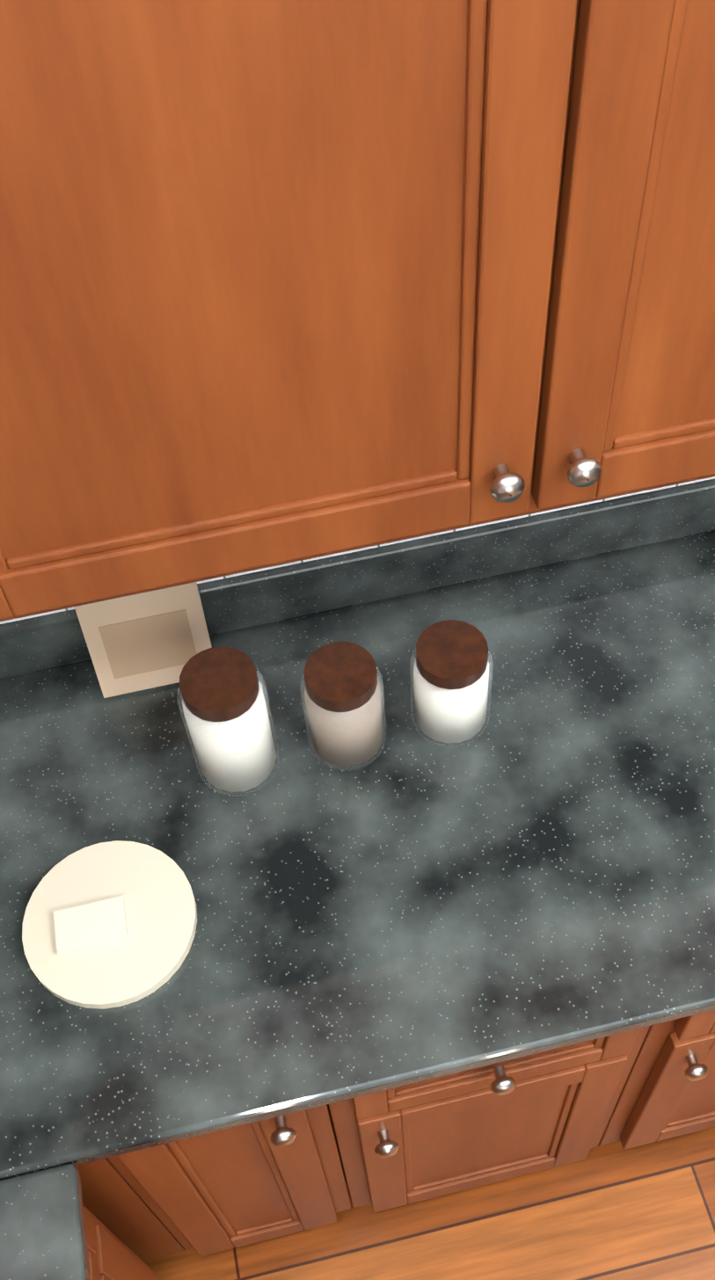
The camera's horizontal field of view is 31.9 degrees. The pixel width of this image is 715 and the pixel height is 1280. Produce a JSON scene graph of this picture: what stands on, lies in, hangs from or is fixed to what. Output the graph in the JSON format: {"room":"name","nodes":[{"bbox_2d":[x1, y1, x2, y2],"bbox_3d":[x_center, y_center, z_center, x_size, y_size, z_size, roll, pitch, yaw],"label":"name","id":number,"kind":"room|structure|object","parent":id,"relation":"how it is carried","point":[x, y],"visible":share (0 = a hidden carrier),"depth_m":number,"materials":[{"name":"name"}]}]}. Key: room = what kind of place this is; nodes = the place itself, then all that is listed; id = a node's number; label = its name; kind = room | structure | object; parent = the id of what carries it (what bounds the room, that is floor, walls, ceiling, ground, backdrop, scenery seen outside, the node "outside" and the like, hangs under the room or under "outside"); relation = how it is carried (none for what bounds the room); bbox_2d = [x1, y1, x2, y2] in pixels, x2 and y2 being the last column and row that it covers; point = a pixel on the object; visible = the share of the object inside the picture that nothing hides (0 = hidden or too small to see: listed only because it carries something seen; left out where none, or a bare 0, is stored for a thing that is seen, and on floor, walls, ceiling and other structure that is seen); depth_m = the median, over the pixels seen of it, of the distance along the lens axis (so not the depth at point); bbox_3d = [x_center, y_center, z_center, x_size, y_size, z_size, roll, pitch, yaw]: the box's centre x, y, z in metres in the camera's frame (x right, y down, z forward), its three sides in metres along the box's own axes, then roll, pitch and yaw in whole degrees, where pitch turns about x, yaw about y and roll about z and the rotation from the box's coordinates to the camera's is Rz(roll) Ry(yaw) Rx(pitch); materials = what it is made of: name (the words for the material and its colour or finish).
{"room":"kitchen","nodes":[
{"label":"kitchen","id":0,"kind":"room"},
{"bbox_2d":[142,1127,714,1279],"bbox_3d":[2.019,3.670,0.112,4.556,0.100,8.860,-12,55,-5],"label":"floor","id":1,"kind":"structure","parent":0,"point":[615,1210],"depth_m":2.07,"materials":[{"name":"brown wood"}]},
{"bbox_2d":[82,1205,160,1279],"bbox_3d":[-0.528,1.094,1.498,0.651,0.868,0.590,-12,55,-5],"label":"base cabinet","id":2,"kind":"object","parent":1,"relation":"on","point":[111,1255],"visible":0.27,"depth_m":1.53,"materials":[{"name":"brown wood"}]},
{"bbox_2d":[106,1104,351,1256],"bbox_3d":[-0.216,0.530,1.882,0.270,0.868,0.651,-12,55,-5],"label":"base cabinet","id":3,"kind":"object","parent":1,"relation":"on","point":[210,1193],"visible":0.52,"depth_m":1.66,"materials":[{"name":"brown wood"}]},
{"bbox_2d":[327,1025,649,1212],"bbox_3d":[0.117,0.460,1.913,0.410,0.868,0.651,-12,55,-5],"label":"base cabinet","id":4,"kind":"object","parent":1,"relation":"on","point":[462,1130],"visible":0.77,"depth_m":1.70,"materials":[{"name":"brown wood"}]},
{"bbox_2d":[598,1010,714,1149],"bbox_3d":[0.526,0.374,1.950,0.425,0.868,0.651,-12,55,-5],"label":"base cabinet","id":5,"kind":"object","parent":1,"relation":"on","point":[667,1091],"visible":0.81,"depth_m":1.78,"materials":[{"name":"brown wood"}]},
{"bbox_3d":[0.997,-0.596,1.472,4.556,2.725,0.120,-12,55,-5],"label":"wall","id":6,"kind":"structure","parent":0,"visible":0},
{"bbox_2d":[0,618,91,1279],"bbox_3d":[-0.350,1.513,0.574,0.660,0.130,3.646,-12,55,-5],"label":"countertop","id":7,"kind":"structure","parent":6,"relation":"attached to","point":[42,1230],"depth_m":1.38,"materials":[{"name":"stone"}]},
{"bbox_2d":[75,1157,184,1260],"bbox_3d":[-0.671,0.574,1.816,0.642,0.768,0.598,-12,55,-5],"label":"base cabinet","id":8,"kind":"object","parent":6,"relation":"attached to","point":[114,1203],"visible":0.2,"depth_m":1.72,"materials":[{"name":"brown wood"}]},
{"bbox_2d":[0,476,714,624],"bbox_3d":[1.019,-0.456,1.558,4.292,0.416,0.008,-12,55,-5],"label":"tile backsplash","id":9,"kind":"structure","parent":6,"relation":"attached to","point":[393,542],"depth_m":1.64,"materials":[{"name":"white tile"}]},
{"bbox_2d":[0,0,714,621],"bbox_3d":[0.110,-0.441,0.913,1.095,0.791,0.375,-12,55,-5],"label":"upper cabinet","id":10,"kind":"object","parent":6,"relation":"attached to","point":[285,281],"visible":1,"depth_m":0.89,"materials":[{"name":"brown wood"}]},
{"bbox_2d":[31,478,714,1161],"bbox_3d":[0.178,0.154,1.511,1.094,0.130,0.656,-12,55,-5],"label":"countertop","id":11,"kind":"structure","parent":6,"relation":"attached to","point":[529,870],"depth_m":1.51,"materials":[{"name":"stone"}]},
{"bbox_2d":[21,840,196,1009],"bbox_3d":[-0.286,0.323,1.445,0.200,0.024,0.200,-12,55,-5],"label":"plate","id":12,"kind":"object","parent":11,"relation":"on","point":[109,924],"visible":1,"depth_m":1.44,"materials":[{"name":"beige ceramic"}]},
{"bbox_2d":[74,581,211,698],"bbox_3d":[-0.268,-0.024,1.572,0.150,0.214,0.062,-12,55,-5],"label":"picture frame","id":13,"kind":"object","parent":11,"relation":"on","point":[147,640],"visible":0.68,"depth_m":1.58,"materials":[{"name":"beige"}]},
{"bbox_2d":[176,646,278,796],"bbox_3d":[-0.154,0.097,1.499,0.104,0.185,0.104,-12,55,-5],"label":"jar","id":14,"kind":"object","parent":11,"relation":"on","point":[224,708],"visible":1,"depth_m":1.44,"materials":[{"name":"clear glass"}]},
{"bbox_2d":[299,641,385,770],"bbox_3d":[-0.017,0.079,1.526,0.100,0.148,0.100,-12,55,-5],"label":"jar","id":15,"kind":"object","parent":11,"relation":"on","point":[342,692],"visible":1,"depth_m":1.48,"materials":[{"name":"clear glass"}]},
{"bbox_2d":[409,619,493,748],"bbox_3d":[0.115,0.053,1.540,0.100,0.145,0.100,-12,55,-5],"label":"jar","id":16,"kind":"object","parent":11,"relation":"on","point":[451,671],"visible":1,"depth_m":1.49,"materials":[{"name":"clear glass"}]}
]}

